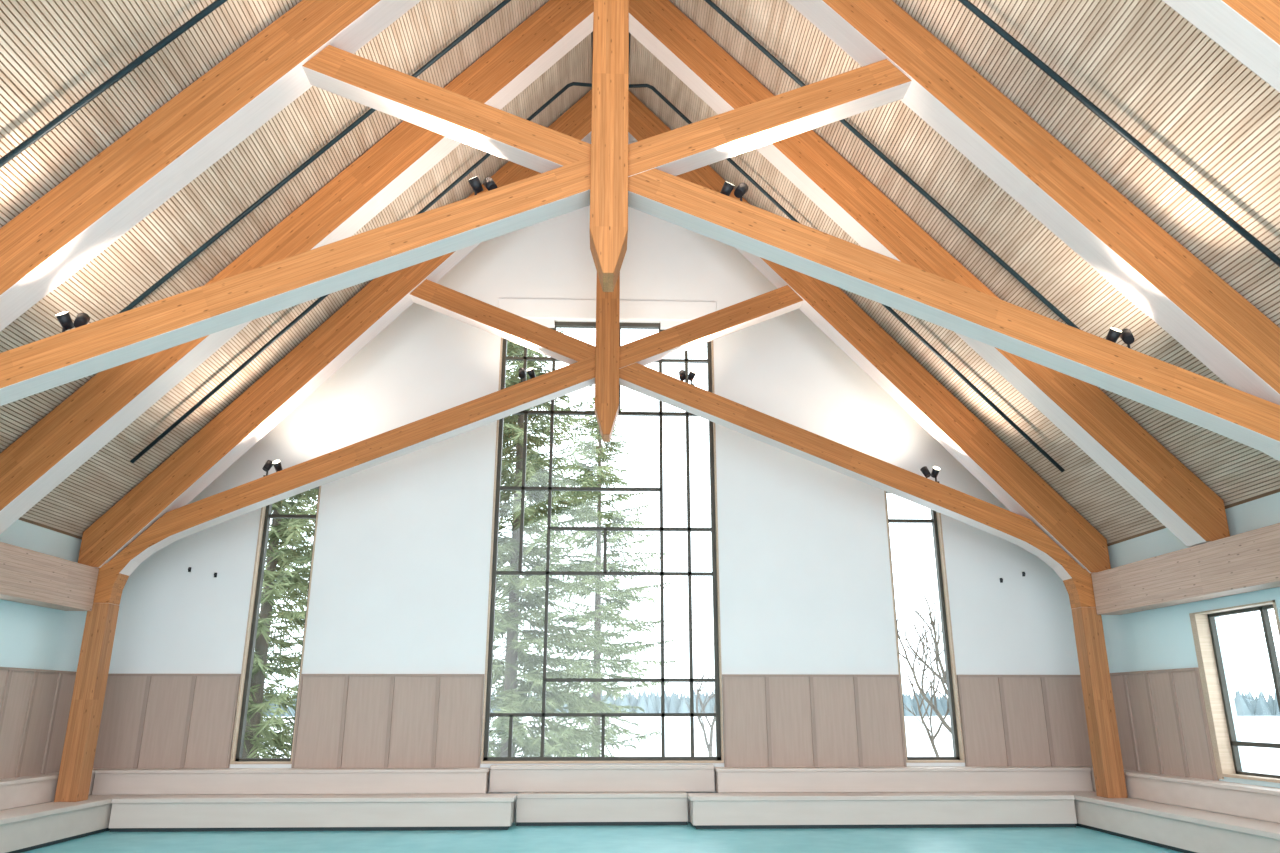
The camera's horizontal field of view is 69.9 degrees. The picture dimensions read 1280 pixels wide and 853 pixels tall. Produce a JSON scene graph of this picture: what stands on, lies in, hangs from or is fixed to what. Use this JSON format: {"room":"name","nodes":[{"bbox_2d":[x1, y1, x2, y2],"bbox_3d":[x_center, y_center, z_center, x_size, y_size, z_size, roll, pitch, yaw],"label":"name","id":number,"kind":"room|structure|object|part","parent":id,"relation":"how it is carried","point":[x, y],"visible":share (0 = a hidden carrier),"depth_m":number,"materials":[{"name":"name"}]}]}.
{"room":"assembly hall","nodes":[
{"label":"assembly hall","id":0,"kind":"room"},
{"bbox_2d":[0,520,86,810],"bbox_3d":[-7.796,1.525,6.103,0.300,3.852,16.150,1,-17,-2],"label":"wall","id":1,"kind":"structure","parent":0,"point":[31,636],"depth_m":12.00,"materials":[{"name":"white paint"}]},
{"bbox_2d":[0,667,75,778],"bbox_3d":[-7.859,3.876,11.958,0.055,1.340,2.760,1,-17,-2],"label":"panelling","id":2,"kind":"object","parent":1,"relation":"attached to","point":[35,704],"visible":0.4,"depth_m":11.82,"materials":[{"name":"beige wood"}]},
{"bbox_2d":[0,769,98,809],"bbox_3d":[-7.484,2.762,5.554,0.310,0.325,15.800,1,-17,-2],"label":"panelling","id":3,"kind":"object","parent":1,"relation":"attached to","point":[33,789],"visible":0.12,"depth_m":11.38,"materials":[{"name":"beige wood"}]},
{"bbox_2d":[108,205,1094,822],"bbox_3d":[-0.553,0.117,15.090,14.800,11.800,0.350,1,-17,-2],"label":"wall","id":4,"kind":"structure","parent":0,"point":[401,571],"depth_m":14.48,"materials":[{"name":"white paint"}]},
{"bbox_2d":[93,674,240,768],"bbox_3d":[-6.916,4.299,13.345,1.970,1.340,0.055,1,-17,-2],"label":"panelling","id":5,"kind":"object","parent":4,"relation":"attached to","point":[148,720],"visible":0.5,"depth_m":13.34,"materials":[{"name":"beige wood"}]},
{"bbox_2d":[230,486,320,763],"bbox_3d":[-5.487,2.907,13.956,0.884,4.200,0.250,1,-17,-2],"label":"window","id":6,"kind":"structure","parent":4,"relation":"in","point":[259,566],"depth_m":13.84,"materials":[{"name":"brown metal"}]},
{"bbox_2d":[92,768,489,794],"bbox_3d":[-4.911,5.046,13.026,5.490,0.325,0.380,1,-17,-2],"label":"panelling","id":7,"kind":"object","parent":4,"relation":"attached to","point":[140,781],"visible":0.92,"depth_m":12.88,"materials":[{"name":"beige wood"}]},
{"bbox_2d":[291,674,483,767],"bbox_3d":[-3.683,4.336,13.463,2.700,1.340,0.055,1,-17,-2],"label":"panelling","id":8,"kind":"object","parent":4,"relation":"attached to","point":[343,720],"visible":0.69,"depth_m":13.46,"materials":[{"name":"beige wood"}]},
{"bbox_2d":[489,764,714,791],"bbox_3d":[-0.542,5.104,13.273,3.240,0.360,0.210,1,-17,-2],"label":"panelling","id":9,"kind":"object","parent":4,"relation":"attached to","point":[694,777],"visible":1,"depth_m":13.20,"materials":[{"name":"beige wood"}]},
{"bbox_2d":[481,322,723,763],"bbox_3d":[-0.550,1.595,14.554,3.564,7.060,0.250,1,-17,-2],"label":"window","id":10,"kind":"structure","parent":4,"relation":"in","point":[719,758],"depth_m":14.38,"materials":[{"name":"brown metal"}]},
{"bbox_2d":[498,298,716,319],"bbox_3d":[-0.546,-1.988,15.540,3.720,0.350,0.020,1,-17,-2],"label":"panelling","id":11,"kind":"object","parent":4,"relation":"attached to","point":[525,308],"visible":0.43,"depth_m":15.53,"materials":[{"name":"white paint"}]},
{"bbox_2d":[722,674,906,766],"bbox_3d":[2.592,4.406,13.692,2.700,1.340,0.055,1,-17,-2],"label":"panelling","id":12,"kind":"object","parent":4,"relation":"attached to","point":[770,720],"visible":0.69,"depth_m":13.69,"materials":[{"name":"beige wood"}]},
{"bbox_2d":[714,766,1092,792],"bbox_3d":[3.833,5.144,13.346,5.490,0.325,0.380,1,-17,-2],"label":"panelling","id":13,"kind":"object","parent":4,"relation":"attached to","point":[913,778],"visible":0.9,"depth_m":13.19,"materials":[{"name":"beige wood"}]},
{"bbox_2d":[884,491,964,762],"bbox_3d":[4.386,3.018,14.317,0.884,4.200,0.250,1,-17,-2],"label":"window","id":14,"kind":"structure","parent":4,"relation":"in","point":[954,709],"depth_m":14.21,"materials":[{"name":"brown metal"}]},
{"bbox_2d":[956,675,1092,766],"bbox_3d":[5.825,4.442,13.810,1.970,1.340,0.055,1,-17,-2],"label":"panelling","id":15,"kind":"object","parent":4,"relation":"attached to","point":[1007,720],"visible":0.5,"depth_m":13.80,"materials":[{"name":"beige wood"}]},
{"bbox_2d":[22,822,1181,852],"bbox_3d":[-0.251,3.547,5.786,15.400,0.200,16.150,1,-17,-2],"label":"floor","id":16,"kind":"structure","parent":0,"point":[628,838],"depth_m":11.40,"materials":[{"name":"teal carpet"}]},
{"bbox_2d":[0,795,128,852],"bbox_3d":[-7.096,3.291,6.009,0.570,0.420,13.950,1,-17,-2],"label":"bench","id":17,"kind":"object","parent":16,"relation":"on","point":[26,828],"visible":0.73,"depth_m":11.04,"materials":[{"name":"white wood"}]},
{"bbox_3d":[-7.096,3.119,6.062,0.570,0.060,13.950,1,-17,-2],"label":"seat","id":18,"kind":"part","parent":17,"relation":"part of","materials":[{"name":"beige wood"}]},
{"bbox_2d":[109,794,516,831],"bbox_3d":[-4.395,5.281,12.520,5.350,0.420,0.550,1,-17,-2],"label":"bench","id":19,"kind":"object","parent":16,"relation":"on","point":[241,812],"visible":1,"depth_m":12.30,"materials":[{"name":"white wood"}]},
{"bbox_3d":[-4.415,5.292,12.537,5.310,0.310,0.510,1,-17,-2],"label":"panel","id":20,"kind":"part","parent":19,"relation":"part of","materials":[{"name":"white wood"}]},
{"bbox_3d":[-4.395,5.109,12.572,5.350,0.060,0.550,1,-17,-2],"label":"seat","id":21,"kind":"part","parent":19,"relation":"part of","materials":[{"name":"beige wood"}]},
{"bbox_2d":[516,792,687,825],"bbox_3d":[-0.534,5.412,12.948,2.400,0.420,0.250,1,-17,-2],"label":"bench","id":22,"kind":"object","parent":16,"relation":"on","point":[543,808],"visible":1,"depth_m":12.86,"materials":[{"name":"beige wood"}]},
{"bbox_3d":[-0.534,5.240,13.001,2.400,0.060,0.250,1,-17,-2],"label":"seat","id":23,"kind":"part","parent":22,"relation":"part of","materials":[{"name":"beige wood"}]},
{"bbox_2d":[687,792,1076,828],"bbox_3d":[3.350,5.368,12.803,5.350,0.420,0.550,1,-17,-2],"label":"bench","id":24,"kind":"object","parent":16,"relation":"on","point":[816,810],"visible":1,"depth_m":12.59,"materials":[{"name":"white wood"}]},
{"bbox_3d":[3.350,5.196,12.856,5.350,0.060,0.550,1,-17,-2],"label":"seat","id":25,"kind":"part","parent":24,"relation":"part of","materials":[{"name":"beige wood"}]},
{"bbox_3d":[3.369,5.379,12.822,5.310,0.310,0.510,1,-17,-2],"label":"panel","id":26,"kind":"part","parent":24,"relation":"part of","materials":[{"name":"white wood"}]},
{"bbox_2d":[1060,792,1279,852],"bbox_3d":[6.564,3.443,6.509,0.570,0.420,13.950,1,-17,-2],"label":"bench","id":27,"kind":"object","parent":16,"relation":"on","point":[1172,827],"visible":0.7,"depth_m":10.62,"materials":[{"name":"white wood"}]},
{"bbox_2d":[0,0,1279,545],"bbox_3d":[-0.251,-4.017,8.098,15.643,8.410,16.150,1,-17,-2],"label":"ceiling","id":28,"kind":"structure","parent":0,"point":[1195,106],"depth_m":10.28,"materials":[{"name":"beige wood"}]},
{"bbox_2d":[0,0,227,167],"bbox_3d":[-3.620,-3.966,8.414,6.132,6.251,0.056,1,-17,-2],"label":"pipe","id":29,"kind":"object","parent":28,"relation":"attached to","point":[51,125],"visible":1,"depth_m":8.07,"materials":[{"name":"black metal"}]},
{"bbox_2d":[118,0,510,313],"bbox_3d":[-3.320,-3.613,11.039,5.332,5.391,0.056,1,-17,-2],"label":"pipe","id":30,"kind":"object","parent":28,"relation":"attached to","point":[502,4],"visible":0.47,"depth_m":10.79,"materials":[{"name":"black metal"}]},
{"bbox_2d":[130,82,591,463],"bbox_3d":[-3.818,-2.453,13.364,6.132,6.251,0.056,1,-17,-2],"label":"pipe","id":31,"kind":"object","parent":28,"relation":"attached to","point":[567,86],"visible":0.83,"depth_m":12.97,"materials":[{"name":"black metal"}]},
{"bbox_2d":[54,89,1127,801],"bbox_3d":[-0.501,-0.454,13.832,14.560,11.316,0.410,1,-17,-2],"label":"roof truss","id":32,"kind":"object","parent":28,"relation":"attached to","point":[155,514],"visible":0.77,"depth_m":13.55,"materials":[{"name":"brown wood"}]},
{"bbox_2d":[0,542,98,610],"bbox_3d":[-7.552,1.530,10.239,0.350,0.580,4.840,1,-17,-2],"label":"beam","id":33,"kind":"structure","parent":32,"relation":"attached to","point":[27,576],"depth_m":11.44,"materials":[{"name":"beige wood"}]},
{"bbox_2d":[0,0,593,533],"bbox_3d":[-4.038,-2.699,11.636,7.280,8.305,0.370,1,-17,-2],"label":"rafter","id":34,"kind":"object","parent":33,"relation":"on","point":[55,447],"visible":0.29,"depth_m":11.35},
{"bbox_2d":[262,460,281,476],"bbox_3d":[-5.352,0.640,13.306,0.261,0.314,0.173,1,-17,-2],"label":"spotlight","id":35,"kind":"object","parent":32,"relation":"attached to","point":[277,464],"visible":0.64,"depth_m":13.29,"materials":[{"name":"black metal"}]},
{"bbox_2d":[519,368,535,382],"bbox_3d":[-1.713,-0.743,13.876,0.261,0.315,0.171,1,-17,-2],"label":"spotlight","id":36,"kind":"object","parent":32,"relation":"attached to","point":[522,371],"visible":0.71,"depth_m":13.86,"materials":[{"name":"black metal"}]},
{"bbox_3d":[-0.501,-2.732,14.529,0.360,6.080,0.410,1,-17,-2],"label":"king post","id":37,"kind":"part","parent":32,"relation":"part of","materials":[{"name":"brown wood"}]},
{"bbox_2d":[679,370,696,385],"bbox_3d":[0.729,-0.716,13.965,0.268,0.315,0.171,1,-17,-2],"label":"spotlight","id":38,"kind":"object","parent":32,"relation":"attached to","point":[682,374],"visible":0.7,"depth_m":13.95,"materials":[{"name":"black metal"}]},
{"bbox_2d":[920,466,939,482],"bbox_3d":[4.341,0.748,13.661,0.277,0.314,0.173,1,-17,-2],"label":"spotlight","id":39,"kind":"object","parent":32,"relation":"attached to","point":[924,470],"visible":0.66,"depth_m":13.65,"materials":[{"name":"black metal"}]},
{"bbox_2d":[1091,523,1279,614],"bbox_3d":[6.748,1.690,10.762,0.350,0.580,4.840,1,-17,-2],"label":"beam","id":40,"kind":"structure","parent":32,"relation":"attached to","point":[1249,561],"depth_m":10.86,"materials":[{"name":"beige wood"}]},
{"bbox_2d":[629,0,1229,546],"bbox_3d":[3.237,-2.618,11.902,7.280,8.305,0.370,1,-17,-2],"label":"rafter","id":41,"kind":"object","parent":40,"relation":"on","point":[1185,505],"visible":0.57,"depth_m":11.60,"materials":[{"name":"brown wood"}]},
{"bbox_2d":[0,0,1279,460],"bbox_3d":[-0.300,-1.984,8.825,14.560,11.316,0.410,1,-17,-2],"label":"roof truss","id":42,"kind":"object","parent":28,"relation":"attached to","point":[315,42],"visible":1,"depth_m":8.75,"materials":[{"name":"brown wood"}]},
{"bbox_2d":[55,311,89,331],"bbox_3d":[-5.151,-0.894,8.292,0.269,0.315,0.177,1,-17,-2],"label":"spotlight","id":43,"kind":"object","parent":42,"relation":"attached to","point":[64,318],"visible":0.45,"depth_m":8.28,"materials":[{"name":"black metal"}]},
{"bbox_2d":[468,176,497,195],"bbox_3d":[-1.523,-2.277,8.859,0.291,0.315,0.167,1,-17,-2],"label":"spotlight","id":44,"kind":"object","parent":42,"relation":"attached to","point":[488,182],"visible":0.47,"depth_m":8.84,"materials":[{"name":"black metal"}]},
{"bbox_2d":[591,32,592,63],"bbox_3d":[-0.469,-7.330,7.936,0.056,0.056,13.520,1,-17,-2],"label":"pipe","id":45,"kind":"object","parent":42,"relation":"attached to","point":[591,32],"visible":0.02,"depth_m":13.51,"materials":[{"name":"black metal"}]},
{"bbox_3d":[-0.300,-4.262,9.521,0.360,6.080,0.410,1,-17,-2],"label":"king post","id":46,"kind":"part","parent":42,"relation":"part of","materials":[{"name":"brown wood"}]},
{"bbox_2d":[629,33,630,65],"bbox_3d":[0.051,-7.324,7.955,0.056,0.056,13.520,1,-17,-2],"label":"pipe","id":47,"kind":"object","parent":42,"relation":"attached to","point":[629,33],"visible":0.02,"depth_m":13.49,"materials":[{"name":"black metal"}]},
{"bbox_2d":[720,181,747,202],"bbox_3d":[0.923,-2.249,8.948,0.291,0.315,0.167,1,-17,-2],"label":"spotlight","id":48,"kind":"object","parent":42,"relation":"attached to","point":[727,188],"visible":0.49,"depth_m":8.93,"materials":[{"name":"black metal"}]},
{"bbox_2d":[1106,327,1134,348],"bbox_3d":[4.550,-0.785,8.647,0.269,0.315,0.177,1,-17,-2],"label":"spotlight","id":49,"kind":"object","parent":42,"relation":"attached to","point":[1126,335],"visible":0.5,"depth_m":8.62,"materials":[{"name":"black metal"}]},
{"bbox_2d":[629,84,1064,471],"bbox_3d":[2.886,-2.378,13.609,6.132,6.251,0.056,1,-17,-2],"label":"pipe","id":50,"kind":"object","parent":28,"relation":"attached to","point":[653,88],"visible":0.71,"depth_m":13.32,"materials":[{"name":"black metal"}]},
{"bbox_2d":[704,0,1080,329],"bbox_3d":[2.584,-3.547,11.255,5.332,5.391,0.056,1,-17,-2],"label":"pipe","id":51,"kind":"object","parent":28,"relation":"attached to","point":[714,6],"visible":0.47,"depth_m":11.08,"materials":[{"name":"black metal"}]},
{"bbox_2d":[958,0,1279,266],"bbox_3d":[3.084,-3.891,8.659,6.132,6.251,0.056,1,-17,-2],"label":"pipe","id":52,"kind":"object","parent":28,"relation":"attached to","point":[1185,184],"visible":1,"depth_m":8.32,"materials":[{"name":"black metal"}]},
{"bbox_2d":[1162,0,1279,92],"bbox_3d":[3.437,-4.150,6.890,7.280,8.305,0.280,1,-17,-2],"label":"rafter","id":53,"kind":"object","parent":28,"relation":"attached to","point":[1248,30],"visible":1,"depth_m":6.47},
{"bbox_2d":[1101,492,1279,823],"bbox_3d":[7.293,1.693,6.654,0.300,3.852,16.150,1,-17,-2],"label":"wall","id":54,"kind":"structure","parent":0,"point":[1159,638],"depth_m":11.98,"materials":[{"name":"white paint"}]},
{"bbox_2d":[1110,668,1218,780],"bbox_3d":[6.876,4.040,12.497,0.055,1.340,2.760,1,-17,-2],"label":"panelling","id":55,"kind":"object","parent":54,"relation":"attached to","point":[1162,722],"visible":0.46,"depth_m":12.03,"materials":[{"name":"brown wood"}]},
{"bbox_2d":[1082,766,1279,822],"bbox_3d":[6.995,2.924,6.083,0.310,0.325,15.800,1,-17,-2],"label":"panelling","id":56,"kind":"object","parent":54,"relation":"attached to","point":[1257,802],"visible":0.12,"depth_m":10.79,"materials":[{"name":"beige wood"}]},
{"bbox_2d":[1189,600,1279,782],"bbox_3d":[7.070,3.074,10.550,0.230,1.950,1.520,1,-17,-2],"label":"window","id":57,"kind":"structure","parent":54,"relation":"in","point":[1225,744],"depth_m":11.06,"materials":[{"name":"brown metal"}]},
{"label":"outside","id":58,"kind":"structure","parent":0,"visible":0},
{"bbox_2d":[258,716,1279,774],"bbox_3d":[-7.925,62.745,197.535,520.000,0.300,385.200,1,-17,-2],"label":"snow ground","id":59,"kind":"structure","parent":58,"point":[1264,729],"depth_m":62.29,"materials":[{"name":"white snow"}]},
{"bbox_2d":[242,489,318,757],"bbox_3d":[-8.817,1.983,22.623,6.158,14.304,6.194,-15,-23,41],"label":"spruce tree","id":60,"kind":"object","parent":59,"relation":"on","point":[277,582],"visible":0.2,"depth_m":21.25,"materials":[{"name":"green plant"}]},
{"bbox_2d":[488,328,642,756],"bbox_3d":[-2.591,1.790,20.671,5.810,13.495,5.844,7,-18,-21],"label":"spruce tree","id":61,"kind":"object","parent":59,"relation":"on","point":[513,699],"visible":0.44,"depth_m":19.95,"materials":[{"name":"green plant"}]},
{"bbox_2d":[516,385,679,756],"bbox_3d":[-1.346,4.454,27.287,4.840,12.213,5.718,16,-23,-42],"label":"spruce tree","id":62,"kind":"object","parent":59,"relation":"on","point":[622,595],"visible":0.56,"depth_m":27.05,"materials":[{"name":"green plant"}]},
{"bbox_2d":[681,661,714,755],"bbox_3d":[1.819,6.725,20.122,1.869,3.110,2.348,1,-17,-2],"label":"bare tree","id":63,"kind":"object","parent":59,"relation":"on","point":[709,745],"visible":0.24,"depth_m":20.23,"materials":[{"name":"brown plant"}]},
{"bbox_2d":[263,689,1279,715],"bbox_3d":[6.877,20.739,73.474,384.099,7.498,315.547,1,-17,-2],"label":"forest","id":64,"kind":"object","parent":59,"relation":"on","point":[1246,705],"visible":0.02,"depth_m":204.44,"materials":[{"name":"plant"}]},
{"bbox_2d":[897,595,951,756],"bbox_3d":[6.257,5.763,19.270,2.311,4.454,2.286,12,-21,-34],"label":"bare tree","id":65,"kind":"object","parent":59,"relation":"on","point":[937,659],"visible":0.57,"depth_m":19.32,"materials":[{"name":"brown plant"}]}
]}

